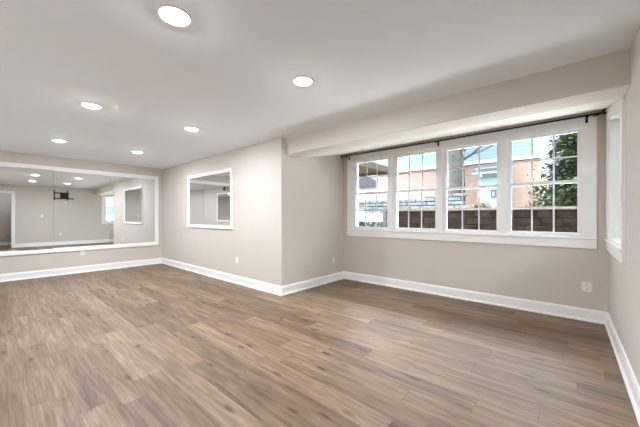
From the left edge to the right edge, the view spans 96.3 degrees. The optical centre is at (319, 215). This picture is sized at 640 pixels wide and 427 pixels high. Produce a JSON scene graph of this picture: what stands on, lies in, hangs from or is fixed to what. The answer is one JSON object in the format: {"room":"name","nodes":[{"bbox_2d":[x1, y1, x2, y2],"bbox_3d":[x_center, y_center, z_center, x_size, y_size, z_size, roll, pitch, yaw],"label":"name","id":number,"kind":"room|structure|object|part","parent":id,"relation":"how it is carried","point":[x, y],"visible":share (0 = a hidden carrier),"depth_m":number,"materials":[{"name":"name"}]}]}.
{"room":"empty living room","nodes":[
{"label":"empty living room","id":0,"kind":"room"},
{"bbox_2d":[0,151,161,273],"bbox_3d":[-5.321,0.005,6.199,0.160,2.450,3.830,0,0,41],"label":"wall","id":1,"kind":"structure","parent":0,"point":[54,260],"depth_m":6.17,"materials":[{"name":"beige paint"}]},
{"bbox_2d":[0,161,158,255],"bbox_3d":[-5.167,-0.135,6.231,0.029,1.760,3.060,0,0,41],"label":"wall mirror","id":2,"kind":"object","parent":1,"relation":"attached to","point":[44,209],"visible":1,"depth_m":6.11,"materials":[{"name":"white paint"}]},
{"bbox_3d":[-5.794,-0.135,5.506,0.007,1.610,0.978,0,0,42],"label":"mirror panel","id":3,"kind":"part","parent":2,"relation":"part of","materials":[{"name":"silver metal"}]},
{"bbox_3d":[-5.166,-0.135,6.242,0.007,1.610,0.949,0,0,41],"label":"mirror panel","id":4,"kind":"part","parent":2,"relation":"part of","materials":[{"name":"silver metal"}]},
{"bbox_3d":[-4.539,-0.135,6.968,0.007,1.610,0.961,0,0,41],"label":"mirror panel","id":5,"kind":"part","parent":2,"relation":"part of","materials":[{"name":"silver metal"}]},
{"bbox_2d":[0,258,161,281],"bbox_3d":[-5.249,1.159,6.137,0.030,0.142,3.510,0,0,41],"label":"baseboard","id":6,"kind":"structure","parent":1,"relation":"attached to","point":[98,267],"depth_m":6.12,"materials":[{"name":"white paint"}]},
{"bbox_2d":[162,139,274,284],"bbox_3d":[-2.362,0.005,6.065,4.490,2.450,0.160,0,0,41],"label":"wall","id":7,"kind":"structure","parent":0,"point":[251,239],"depth_m":5.24,"materials":[{"name":"beige paint"}]},
{"bbox_2d":[187,168,232,228],"bbox_3d":[-2.307,-0.325,5.891,1.800,1.140,0.029,0,0,41],"label":"wall mirror","id":8,"kind":"object","parent":7,"relation":"attached to","point":[209,194],"visible":1,"depth_m":5.80,"materials":[{"name":"white paint"}]},
{"bbox_2d":[162,258,282,295],"bbox_3d":[-2.352,1.159,5.931,4.680,0.142,0.030,0,0,41],"label":"baseboard","id":9,"kind":"structure","parent":7,"relation":"attached to","point":[262,286],"depth_m":5.33,"materials":[{"name":"white paint"}]},
{"bbox_2d":[275,137,343,285],"bbox_3d":[-0.057,0.005,5.175,0.160,2.450,1.830,0,0,41],"label":"wall","id":10,"kind":"structure","parent":0,"point":[309,191],"depth_m":4.87,"materials":[{"name":"beige paint"}]},
{"bbox_2d":[282,271,343,295],"bbox_3d":[-0.051,1.159,5.037,0.030,0.142,1.630,0,0,41],"label":"baseboard","id":11,"kind":"structure","parent":10,"relation":"attached to","point":[303,285],"depth_m":4.92,"materials":[{"name":"white paint"}]},
{"bbox_2d":[286,48,630,157],"bbox_3d":[1.366,-1.090,3.873,3.695,0.260,1.535,0,0,41],"label":"soffit","id":12,"kind":"object","parent":10,"relation":"attached to","point":[594,84],"depth_m":2.81,"materials":[{"name":"beige paint"}]},
{"bbox_2d":[0,263,638,426],"bbox_3d":[-0.863,1.290,3.445,10.505,0.120,5.500,0,0,41],"label":"floor","id":13,"kind":"structure","parent":0,"point":[154,345],"depth_m":2.47,"materials":[{"name":"wood"}]},
{"bbox_2d":[0,0,639,168],"bbox_3d":[-0.863,-1.370,3.445,10.505,0.300,5.500,0,0,41],"label":"ceiling","id":14,"kind":"structure","parent":0,"point":[228,74],"depth_m":2.25,"materials":[{"name":"paint"}]},
{"bbox_2d":[51,139,66,142],"bbox_3d":[-4.218,-1.210,4.630,0.196,0.018,0.196,0,0,41],"label":"recessed light","id":15,"kind":"object","parent":14,"relation":"in","point":[55,140],"visible":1,"depth_m":4.60,"materials":[{"name":"white plastic"}]},
{"bbox_2d":[80,102,102,108],"bbox_3d":[-2.525,-1.210,3.164,0.196,0.018,0.196,0,0,41],"label":"recessed light","id":16,"kind":"object","parent":14,"relation":"in","point":[84,104],"visible":1,"depth_m":3.14,"materials":[{"name":"white plastic"}]},
{"bbox_2d":[156,4,191,26],"bbox_3d":[-0.884,-1.210,1.744,0.196,0.018,0.196,0,0,41],"label":"recessed light","id":17,"kind":"object","parent":14,"relation":"in","point":[174,15],"visible":1,"depth_m":1.72,"materials":[{"name":"white plastic"}]},
{"bbox_2d":[184,127,198,130],"bbox_3d":[-1.795,-1.210,4.007,0.196,0.018,0.196,0,0,41],"label":"recessed light","id":18,"kind":"object","parent":14,"relation":"in","point":[185,128],"visible":1,"depth_m":3.98,"materials":[{"name":"white plastic"}]},
{"bbox_2d":[292,76,313,86],"bbox_3d":[-0.154,-1.210,2.587,0.196,0.018,0.196,0,0,41],"label":"recessed light","id":19,"kind":"object","parent":14,"relation":"in","point":[303,81],"visible":1,"depth_m":2.56,"materials":[{"name":"white plastic"}]},
{"bbox_2d":[344,109,607,311],"bbox_3d":[1.922,0.005,4.516,3.695,2.450,0.234,0,0,41],"label":"wall","id":20,"kind":"structure","parent":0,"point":[555,275],"depth_m":3.90,"materials":[{"name":"beige paint"}]},
{"bbox_2d":[353,156,388,230],"bbox_3d":[0.988,-0.398,5.344,0.795,1.323,0.186,0,0,41],"label":"window","id":21,"kind":"structure","parent":20,"relation":"attached to","point":[356,178],"depth_m":5.39,"materials":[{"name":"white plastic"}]},
{"bbox_3d":[0.945,-0.097,5.294,0.756,0.683,0.032,0,0,41],"label":"sash","id":22,"kind":"part","parent":21,"relation":"part of","materials":[{"name":"white plastic"}]},
{"bbox_3d":[0.968,-0.723,5.320,0.756,0.642,0.032,0,0,41],"label":"sash","id":23,"kind":"part","parent":21,"relation":"part of","materials":[{"name":"white plastic"}]},
{"bbox_2d":[393,148,437,231],"bbox_3d":[1.620,-0.398,4.797,0.795,1.323,0.186,0,0,41],"label":"window","id":24,"kind":"structure","parent":20,"relation":"attached to","point":[395,157],"depth_m":4.80,"materials":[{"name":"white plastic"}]},
{"bbox_3d":[1.576,-0.097,4.747,0.756,0.683,0.032,0,0,41],"label":"sash","id":25,"kind":"part","parent":24,"relation":"part of","materials":[{"name":"white plastic"}]},
{"bbox_3d":[1.599,-0.723,4.774,0.756,0.642,0.032,0,0,41],"label":"sash","id":26,"kind":"part","parent":24,"relation":"part of","materials":[{"name":"white plastic"}]},
{"bbox_2d":[443,139,500,234],"bbox_3d":[2.251,-0.398,4.251,0.795,1.323,0.186,0,0,41],"label":"window","id":27,"kind":"structure","parent":20,"relation":"attached to","point":[498,141],"depth_m":4.17,"materials":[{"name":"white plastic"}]},
{"bbox_3d":[2.208,-0.097,4.201,0.756,0.683,0.032,0,0,41],"label":"sash","id":28,"kind":"part","parent":27,"relation":"part of","materials":[{"name":"white plastic"}]},
{"bbox_3d":[2.231,-0.723,4.227,0.756,0.642,0.032,0,0,41],"label":"sash","id":29,"kind":"part","parent":27,"relation":"part of","materials":[{"name":"white plastic"}]},
{"bbox_2d":[340,108,606,159],"bbox_3d":[1.794,-1.141,4.362,3.673,0.113,0.191,0,0,41],"label":"curtain rod","id":30,"kind":"object","parent":20,"relation":"attached to","point":[603,112],"visible":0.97,"depth_m":3.83,"materials":[{"name":"black metal"}]},
{"bbox_2d":[344,271,606,324],"bbox_3d":[1.858,1.159,4.442,3.695,0.142,0.030,0,0,41],"label":"baseboard","id":31,"kind":"structure","parent":20,"relation":"attached to","point":[589,315],"depth_m":3.98,"materials":[{"name":"white paint"}]},
{"bbox_2d":[507,127,582,237],"bbox_3d":[2.882,-0.398,3.704,0.795,1.323,0.186,0,0,41],"label":"window","id":32,"kind":"structure","parent":20,"relation":"attached to","point":[579,130],"depth_m":3.60,"materials":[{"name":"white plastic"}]},
{"bbox_3d":[2.839,-0.097,3.654,0.756,0.683,0.032,0,0,41],"label":"sash","id":33,"kind":"part","parent":32,"relation":"part of","materials":[{"name":"white plastic"}]},
{"bbox_3d":[2.862,-0.723,3.681,0.756,0.642,0.032,0,0,41],"label":"sash","id":34,"kind":"part","parent":32,"relation":"part of","materials":[{"name":"white plastic"}]},
{"bbox_2d":[582,281,591,291],"bbox_3d":[3.127,0.830,3.358,0.090,0.116,0.010,0,0,41],"label":"wall outlet","id":35,"kind":"object","parent":20,"relation":"attached to","point":[586,286],"visible":1,"depth_m":3.35,"materials":[{"name":"white plastic"}]},
{"bbox_2d":[608,25,639,385],"bbox_3d":[1.709,0.005,1.325,0.160,2.450,5.340,0,0,41],"label":"wall","id":36,"kind":"structure","parent":0,"point":[623,279],"depth_m":2.09,"materials":[{"name":"beige paint"}]},
{"bbox_2d":[604,95,625,263],"bbox_3d":[2.877,-0.413,2.701,0.196,1.586,1.290,0,0,41],"label":"window","id":37,"kind":"structure","parent":36,"relation":"in","point":[615,127],"depth_m":3.07,"materials":[{"name":"white paint"}]},
{"bbox_3d":[2.893,-0.398,2.693,0.160,1.323,1.018,0,0,41],"label":"frame","id":38,"kind":"part","parent":37,"relation":"part of","materials":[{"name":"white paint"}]},
{"bbox_2d":[605,312,639,426],"bbox_3d":[1.863,1.159,1.648,0.030,0.142,4.250,0,0,41],"label":"baseboard","id":39,"kind":"structure","parent":36,"relation":"attached to","point":[632,386],"depth_m":2.16,"materials":[{"name":"white paint"}]},
{"label":"outside","id":40,"kind":"structure","parent":0,"visible":0},
{"bbox_3d":[32.051,0.530,17.126,33.950,1.400,52.150,0,0,41],"label":"terrace","id":41,"kind":"object","parent":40,"visible":0},
{"bbox_2d":[471,200,495,207],"bbox_3d":[4.323,-0.264,7.639,0.530,0.343,0.678,0,0,-35],"label":"dry shrub","id":42,"kind":"object","parent":41,"relation":"on","point":[482,205],"visible":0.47,"depth_m":7.59,"materials":[{"name":"beige plant"}]},
{"bbox_2d":[521,133,576,206],"bbox_3d":[8.042,-3.142,7.982,4.055,6.592,4.033,0,0,-10],"label":"evergreen tree","id":43,"kind":"object","parent":41,"relation":"on","point":[567,145],"visible":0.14,"depth_m":8.28,"materials":[{"name":"green plant"}]},
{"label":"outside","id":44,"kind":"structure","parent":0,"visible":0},
{"bbox_2d":[367,213,382,220],"bbox_3d":[3.555,0.530,16.299,8.040,1.400,1.100,0,0,41],"label":"bank","id":45,"kind":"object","parent":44,"point":[373,215],"visible":0.07,"depth_m":15.89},
{"bbox_2d":[359,193,474,212],"bbox_3d":[3.831,-0.523,16.101,8.718,1.106,0.538,0,0,41],"label":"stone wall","id":46,"kind":"structure","parent":45,"relation":"on","point":[455,200],"depth_m":14.88,"materials":[{"name":"white stone"}]},
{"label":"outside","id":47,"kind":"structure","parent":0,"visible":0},
{"bbox_3d":[18.406,1.431,28.904,70.000,0.398,52.200,0,0,41],"label":"driveway","id":48,"kind":"object","parent":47,"visible":0},
{"bbox_2d":[359,175,375,200],"bbox_3d":[4.519,-1.370,25.847,6.600,5.200,6.600,0,0,41],"label":"garage","id":49,"kind":"structure","parent":48,"relation":"on","point":[371,182],"depth_m":22.43,"materials":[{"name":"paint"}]},
{"bbox_2d":[359,221,382,226],"bbox_3d":[0.951,0.677,9.818,3.168,1.131,0.814,0,0,41],"label":"hedge","id":50,"kind":"object","parent":48,"relation":"on","point":[362,224],"visible":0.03,"depth_m":9.09,"materials":[{"name":"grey plant"}]},
{"bbox_2d":[359,209,382,226],"bbox_3d":[1.534,0.430,15.073,4.390,1.600,1.820,0,0,41],"label":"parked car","id":51,"kind":"object","parent":48,"relation":"on","point":[361,213],"visible":0.09,"depth_m":14.45,"materials":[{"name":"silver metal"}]},
{"bbox_2d":[376,137,548,207],"bbox_3d":[9.110,-3.870,18.699,9.700,10.200,10.800,0,0,41],"label":"brick house","id":52,"kind":"structure","parent":48,"relation":"on","point":[521,150],"depth_m":14.87,"materials":[{"name":"orange"}]},
{"bbox_2d":[447,144,494,200],"bbox_3d":[7.087,-4.118,13.656,9.369,10.696,3.484,0,0,41],"label":"bare tree","id":53,"kind":"object","parent":48,"relation":"on","point":[454,156],"visible":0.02,"depth_m":14.25,"materials":[{"name":"grey plant"}]},
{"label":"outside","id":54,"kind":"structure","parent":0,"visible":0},
{"bbox_3d":[10.169,1.430,-0.476,44.000,0.400,3.010,0,0,41],"label":"patio","id":55,"kind":"object","parent":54,"visible":0},
{"bbox_2d":[359,162,387,176],"bbox_3d":[-1.033,-0.480,12.573,5.980,3.420,5.660,0,0,41],"label":"porch roof","id":56,"kind":"structure","parent":55,"relation":"on","point":[371,167],"depth_m":12.30,"materials":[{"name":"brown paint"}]},
{"bbox_2d":[383,211,386,226],"bbox_3d":[1.894,0.530,8.346,0.120,1.400,0.120,0,0,41],"label":"gate post","id":57,"kind":"object","parent":55,"relation":"on","point":[384,212],"visible":0.38,"depth_m":8.30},
{"bbox_2d":[398,206,576,232],"bbox_3d":[5.200,0.517,5.672,8.379,1.425,0.376,0,0,41],"label":"wall","id":58,"kind":"structure","parent":55,"relation":"on","point":[565,219],"depth_m":6.59,"materials":[{"name":"brown wood"}]}
]}

